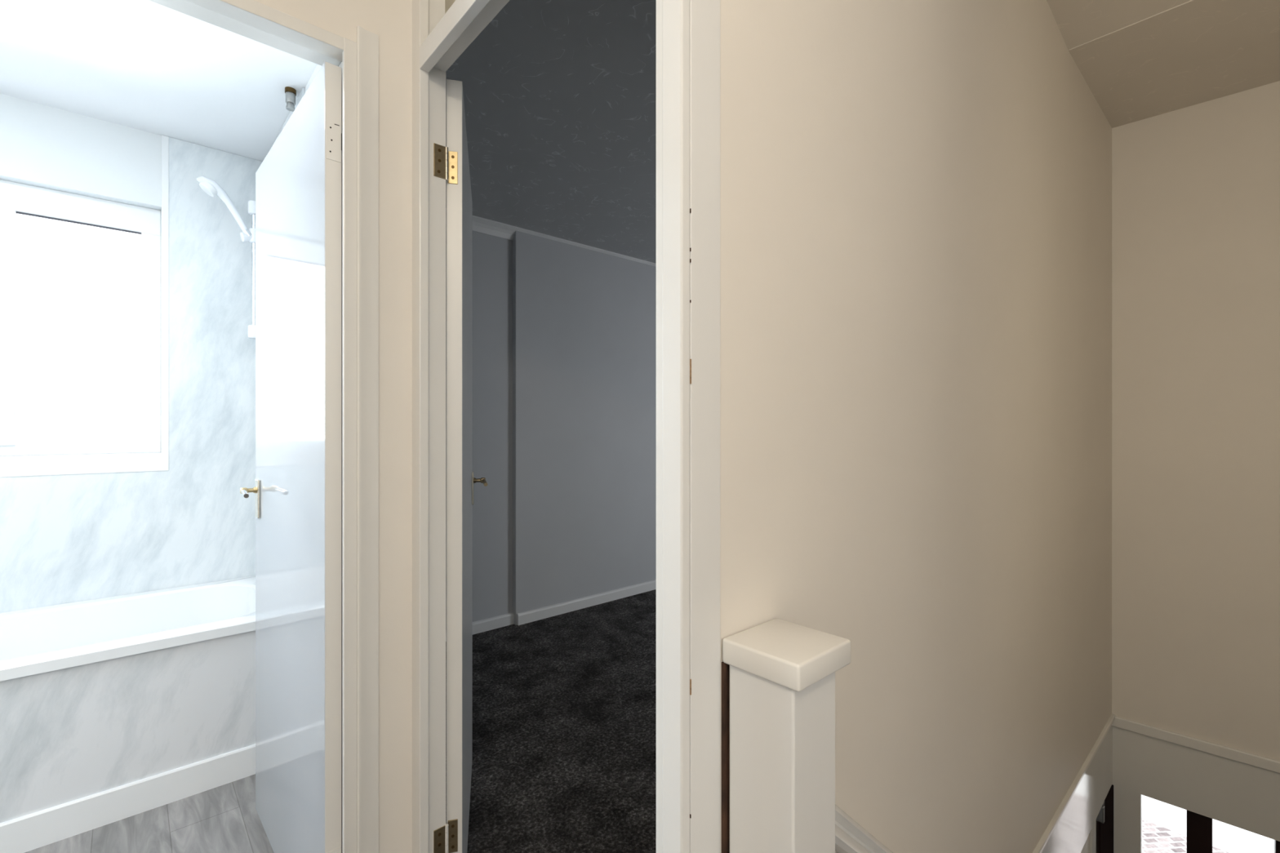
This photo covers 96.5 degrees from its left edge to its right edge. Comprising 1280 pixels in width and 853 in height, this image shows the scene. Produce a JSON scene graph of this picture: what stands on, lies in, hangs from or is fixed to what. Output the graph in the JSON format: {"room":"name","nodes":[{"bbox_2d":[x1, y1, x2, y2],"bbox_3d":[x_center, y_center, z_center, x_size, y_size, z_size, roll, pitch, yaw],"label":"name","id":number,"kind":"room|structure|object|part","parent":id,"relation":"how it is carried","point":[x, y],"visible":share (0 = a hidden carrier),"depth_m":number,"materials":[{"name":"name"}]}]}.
{"room":"stair landing","nodes":[
{"label":"stair landing","id":0,"kind":"room"},
{"bbox_2d":[24,773,274,852],"bbox_3d":[-1.769,1.249,1.348,1.770,0.102,1.770,0,0,-42],"label":"floor","id":1,"kind":"structure","parent":0,"point":[223,819],"depth_m":1.69,"materials":[{"name":"grey stone"}]},
{"bbox_2d":[0,575,255,852],"bbox_3d":[-2.120,0.934,1.734,1.758,0.531,0.709,0,0,-42],"label":"bathtub","id":2,"kind":"object","parent":1,"relation":"on","point":[113,709],"visible":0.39,"depth_m":1.80,"materials":[{"name":"white plastic"}]},
{"bbox_2d":[0,575,255,681],"bbox_3d":[-2.120,0.860,1.734,1.758,0.381,0.709,0,0,-42],"label":"tub","id":3,"kind":"object","parent":2,"relation":"in","point":[206,632],"depth_m":2.00,"materials":[{"name":"white ceramic"}]},
{"bbox_3d":[-1.896,0.951,1.485,1.758,0.499,0.012,0,0,-42],"label":"bath panel","id":4,"kind":"part","parent":2,"relation":"part of","materials":[{"name":"stone"}]},
{"bbox_2d":[304,64,321,93],"bbox_3d":[-1.083,-0.010,1.961,0.070,2.420,1.776,0,0,-42],"label":"wall partition","id":5,"kind":"structure","parent":0,"point":[317,68],"depth_m":1.94,"materials":[{"name":"white paint"}]},
{"bbox_2d":[0,93,161,456],"bbox_3d":[-2.412,0.000,2.115,1.840,2.400,0.230,0,0,-42],"label":"wall window","id":6,"kind":"structure","parent":5,"relation":"in","point":[42,145],"depth_m":2.19,"materials":[{"name":"white paint"}]},
{"bbox_2d":[0,179,160,456],"bbox_3d":[-2.417,-0.399,2.059,1.057,1.014,0.077,0,0,-42],"label":"window","id":7,"kind":"structure","parent":6,"relation":"attached to","point":[16,199],"depth_m":2.21,"materials":[{"name":"white plastic"}]},
{"bbox_2d":[0,87,304,613],"bbox_3d":[-2.103,-0.249,1.720,1.770,1.899,0.770,0,0,-42],"label":"wall panel","id":8,"kind":"object","parent":6,"relation":"attached to","point":[66,538],"visible":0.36,"depth_m":2.40,"materials":[{"name":"stone"}]},
{"bbox_2d":[195,175,255,338],"bbox_3d":[-1.701,-0.431,2.395,0.253,1.173,0.067,0,0,-42],"label":"shower","id":9,"kind":"object","parent":8,"relation":"attached to","point":[209,186],"visible":0.61,"depth_m":2.42,"materials":[{"name":"white plastic"}]},
{"bbox_3d":[-1.765,-0.973,2.337,0.062,0.055,0.067,0,0,-42],"label":"spray plate","id":10,"kind":"part","parent":9,"relation":"part of","materials":[{"name":"white plastic"}]},
{"bbox_3d":[-1.654,-0.675,2.448,0.019,0.550,0.019,0,0,-42],"label":"riser rail","id":11,"kind":"part","parent":9,"relation":"part of","materials":[{"name":"silver metal"}]},
{"bbox_2d":[0,134,168,477],"bbox_3d":[-2.361,-0.508,1.998,1.100,1.381,0.011,0,0,-42],"label":"trim","id":12,"kind":"structure","parent":5,"relation":"attached to","point":[33,465],"depth_m":2.32,"materials":[{"name":"white plastic"}]},
{"bbox_2d":[433,79,487,852],"bbox_3d":[-0.502,0.196,1.664,0.094,1.992,0.773,0,0,-13],"label":"door","id":13,"kind":"structure","parent":5,"relation":"in","point":[451,162],"depth_m":1.32,"materials":[{"name":"paint"}]},
{"bbox_3d":[-0.452,-0.598,1.287,0.026,0.073,0.004,0,0,-42],"label":"frame plate","id":14,"kind":"part","parent":13,"relation":"part of","materials":[{"name":"gold metal"}]},
{"bbox_3d":[-0.452,0.942,1.287,0.026,0.073,0.004,0,0,-42],"label":"frame plate","id":15,"kind":"part","parent":13,"relation":"part of","materials":[{"name":"gold metal"}]},
{"bbox_3d":[-0.431,0.943,1.316,0.021,0.074,0.005,0,0,-15],"label":"plate","id":16,"kind":"part","parent":13,"relation":"part of","materials":[{"name":"gold metal"}]},
{"bbox_3d":[-0.431,-0.596,1.316,0.021,0.074,0.005,0,0,-15],"label":"plate","id":17,"kind":"part","parent":13,"relation":"part of","materials":[{"name":"gold metal"}]},
{"bbox_3d":[-0.560,0.188,1.990,0.043,0.021,0.029,0,0,-11],"label":"lever","id":18,"kind":"part","parent":13,"relation":"part of","materials":[{"name":"gold metal"}]},
{"bbox_2d":[412,0,719,852],"bbox_3d":[-0.205,-0.044,0.994,0.074,2.488,0.839,0,0,-42],"label":"door frame","id":19,"kind":"structure","parent":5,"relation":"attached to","point":[688,31],"depth_m":0.69,"materials":[{"name":"paint"}]},
{"bbox_3d":[-0.472,-0.044,1.285,0.064,2.488,0.046,0,0,-42],"label":"post","id":20,"kind":"part","parent":19,"relation":"part of","materials":[{"name":"paint"}]},
{"bbox_3d":[-0.189,-1.014,1.024,0.012,0.372,0.816,0,0,-42],"label":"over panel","id":21,"kind":"part","parent":19,"relation":"part of","materials":[{"name":"paint"}]},
{"bbox_3d":[0.058,-0.044,0.699,0.070,2.488,0.047,0,0,-42],"label":"post","id":22,"kind":"part","parent":19,"relation":"part of","materials":[{"name":"white paint"}]},
{"bbox_2d":[0,0,656,263],"bbox_3d":[-0.229,-1.250,2.349,5.600,0.100,2.800,0,0,-42],"label":"ceiling","id":23,"kind":"structure","parent":0,"point":[560,95],"depth_m":2.03,"materials":[{"name":"white paint"}]},
{"bbox_2d":[284,86,296,111],"bbox_3d":[-1.244,-1.165,2.034,0.035,0.071,0.035,0,0,-42],"label":"ceiling fitting","id":24,"kind":"object","parent":23,"relation":"hanging from","point":[291,93],"visible":0.93,"depth_m":2.02,"materials":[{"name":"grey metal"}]},
{"bbox_2d":[254,0,412,852],"bbox_3d":[-1.314,-0.059,0.625,2.080,2.518,0.100,0,0,-42],"label":"wall","id":25,"kind":"structure","parent":0,"point":[390,20],"depth_m":1.25,"materials":[{"name":"beige paint"}]},
{"bbox_2d":[148,0,378,852],"bbox_3d":[-0.922,0.180,0.976,0.874,2.040,0.116,0,0,-42],"label":"door frame","id":26,"kind":"structure","parent":25,"relation":"attached to","point":[358,61],"depth_m":1.20,"materials":[{"name":"paint"}]},
{"bbox_3d":[-0.578,0.180,1.214,0.044,2.040,0.010,0,0,-42],"label":"architrave","id":27,"kind":"part","parent":26,"relation":"part of","materials":[{"name":"paint"}]},
{"bbox_2d":[240,61,342,852],"bbox_3d":[-0.923,0.195,1.461,0.086,1.931,0.734,0,0,-43],"label":"door","id":28,"kind":"structure","parent":25,"relation":"in","point":[297,490],"depth_m":1.37,"materials":[{"name":"paint"}]},
{"bbox_3d":[-1.147,0.188,1.676,0.041,0.021,0.032,0,0,-42],"label":"lever","id":29,"kind":"part","parent":28,"relation":"part of","materials":[{"name":"gold metal"}]},
{"bbox_3d":[-0.652,0.938,1.215,0.029,0.077,0.004,0,0,-42],"label":"hinge plate","id":30,"kind":"part","parent":28,"relation":"part of","materials":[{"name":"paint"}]},
{"bbox_3d":[-0.652,-0.604,1.215,0.029,0.077,0.004,0,0,-42],"label":"hinge plate","id":31,"kind":"part","parent":28,"relation":"part of","materials":[{"name":"paint"}]},
{"bbox_2d":[445,224,512,628],"bbox_3d":[-0.188,-0.010,4.099,3.200,2.420,0.150,0,0,-42],"label":"wall","id":32,"kind":"structure","parent":0,"point":[492,255],"depth_m":3.37,"materials":[{"name":"grey paint"}]},
{"bbox_2d":[445,589,656,852],"bbox_3d":[0.507,1.248,2.982,3.660,0.103,2.643,0,0,-42],"label":"floor","id":33,"kind":"structure","parent":0,"point":[564,761],"depth_m":2.23,"materials":[{"name":"grey carpet"}]},
{"bbox_2d":[512,231,656,625],"bbox_3d":[0.149,0.000,4.281,2.456,2.400,0.050,0,0,-42],"label":"wall","id":34,"kind":"structure","parent":0,"point":[584,320],"depth_m":3.77,"materials":[{"name":"grey paint"}]},
{"bbox_2d":[445,579,656,641],"bbox_3d":[-0.291,1.165,3.870,3.660,0.071,0.056,0,0,-42],"label":"baseboard","id":35,"kind":"structure","parent":34,"relation":"attached to","point":[538,614],"depth_m":3.64,"materials":[{"name":"white wood"}]},
{"bbox_2d":[445,208,656,266],"bbox_3d":[-0.292,-1.165,3.871,3.660,0.070,0.052,0,0,-42],"label":"coving","id":36,"kind":"structure","parent":34,"relation":"attached to","point":[480,224],"depth_m":3.43,"materials":[{"name":"white paint"}]},
{"bbox_2d":[720,0,1111,852],"bbox_3d":[1.090,1.090,1.663,2.755,4.820,0.098,0,0,-42],"label":"wall","id":37,"kind":"structure","parent":0,"point":[916,195],"depth_m":1.12,"materials":[{"name":"paint"}]},
{"bbox_2d":[721,661,729,852],"bbox_3d":[0.107,0.896,0.710,0.012,1.208,0.004,0,0,-42],"label":"trim","id":38,"kind":"structure","parent":37,"relation":"attached to","point":[725,667],"depth_m":0.71,"materials":[{"name":"wood"}]},
{"bbox_2d":[835,804,893,852],"bbox_3d":[0.653,1.021,1.176,1.257,1.169,0.037,0,0,-42],"label":"handrail","id":39,"kind":"object","parent":37,"relation":"attached to","point":[851,837],"visible":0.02,"depth_m":0.88,"materials":[{"name":"white paint"}]},
{"bbox_2d":[1032,713,1115,852],"bbox_3d":[1.072,1.213,1.605,2.420,0.018,0.060,0,0,-42],"label":"trim","id":40,"kind":"structure","parent":37,"relation":"attached to","point":[1045,837],"depth_m":1.89,"materials":[{"name":"paint"}]},
{"bbox_2d":[1041,725,1112,852],"bbox_3d":[1.067,1.358,1.607,2.415,0.276,0.050,0,0,-42],"label":"trim","id":41,"kind":"structure","parent":37,"relation":"attached to","point":[1072,831],"depth_m":2.06,"materials":[{"name":"white wood"}]},
{"bbox_2d":[1089,784,1113,852],"bbox_3d":[1.820,2.448,2.332,0.424,1.904,0.124,0,0,-42],"label":"door","id":42,"kind":"structure","parent":37,"relation":"in","point":[1101,834],"depth_m":2.41,"materials":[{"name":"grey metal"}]},
{"bbox_3d":[1.699,2.448,2.205,0.075,1.904,0.086,0,0,-42],"label":"casing","id":43,"kind":"part","parent":42,"relation":"part of","materials":[{"name":"white wood"}]},
{"bbox_2d":[1046,0,1279,128],"bbox_3d":[0.707,-1.323,0.447,5.050,0.154,3.120,0,0,-42],"label":"ceiling","id":44,"kind":"structure","parent":0,"point":[1194,52],"depth_m":1.89,"materials":[{"name":"paint"}]},
{"bbox_2d":[1069,0,1194,50],"bbox_3d":[1.738,-1.247,1.533,0.004,0.004,0.957,0,0,-42],"label":"ridge","id":45,"kind":"object","parent":44,"relation":"attached to","point":[1191,0],"visible":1,"depth_m":1.76,"materials":[{"name":"beige paint"}]},
{"bbox_2d":[1111,80,1279,760],"bbox_3d":[2.380,-0.050,2.088,1.300,2.540,0.120,0,0,44],"label":"wall","id":46,"kind":"structure","parent":0,"point":[1196,188],"depth_m":2.22,"materials":[{"name":"beige paint"}]},
{"bbox_2d":[1111,726,1279,841],"bbox_3d":[2.354,1.376,2.099,0.954,0.252,0.100,0,0,44],"label":"trim","id":47,"kind":"structure","parent":46,"relation":"attached to","point":[1243,796],"depth_m":2.21,"materials":[{"name":"paint"}]},
{"bbox_2d":[1111,715,1279,773],"bbox_3d":[2.321,1.231,2.066,0.954,0.042,0.033,0,0,44],"label":"trim","id":48,"kind":"structure","parent":46,"relation":"attached to","point":[1267,763],"depth_m":2.20,"materials":[{"name":"paint"}]},
{"bbox_3d":[-0.305,1.310,-0.409,2.200,0.220,3.000,0,0,-42],"label":"floor","id":49,"kind":"structure","parent":0,"visible":0},
{"bbox_2d":[722,618,850,852],"bbox_3d":[0.180,0.880,0.703,0.116,1.239,0.110,0,0,-42],"label":"newel post","id":50,"kind":"object","parent":49,"relation":"on","point":[782,673],"visible":1,"depth_m":0.67,"materials":[{"name":"white paint"}]},
{"bbox_3d":[1.831,1.090,0.879,2.700,4.820,0.100,0,0,-42],"label":"wall","id":51,"kind":"structure","parent":0,"visible":0},
{"bbox_2d":[1113,785,1279,852],"bbox_3d":[2.365,2.449,2.084,0.977,1.902,0.086,0,0,44],"label":"door","id":52,"kind":"structure","parent":51,"relation":"in","point":[1127,804],"depth_m":2.35,"materials":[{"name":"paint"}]},
{"label":"outside","id":53,"kind":"structure","parent":0,"visible":0},
{"bbox_2d":[1142,795,1274,852],"bbox_3d":[4.593,3.596,4.127,5.650,0.208,10.000,0,0,-42],"label":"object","id":54,"kind":"structure","parent":53,"point":[1228,837],"depth_m":4.89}
]}

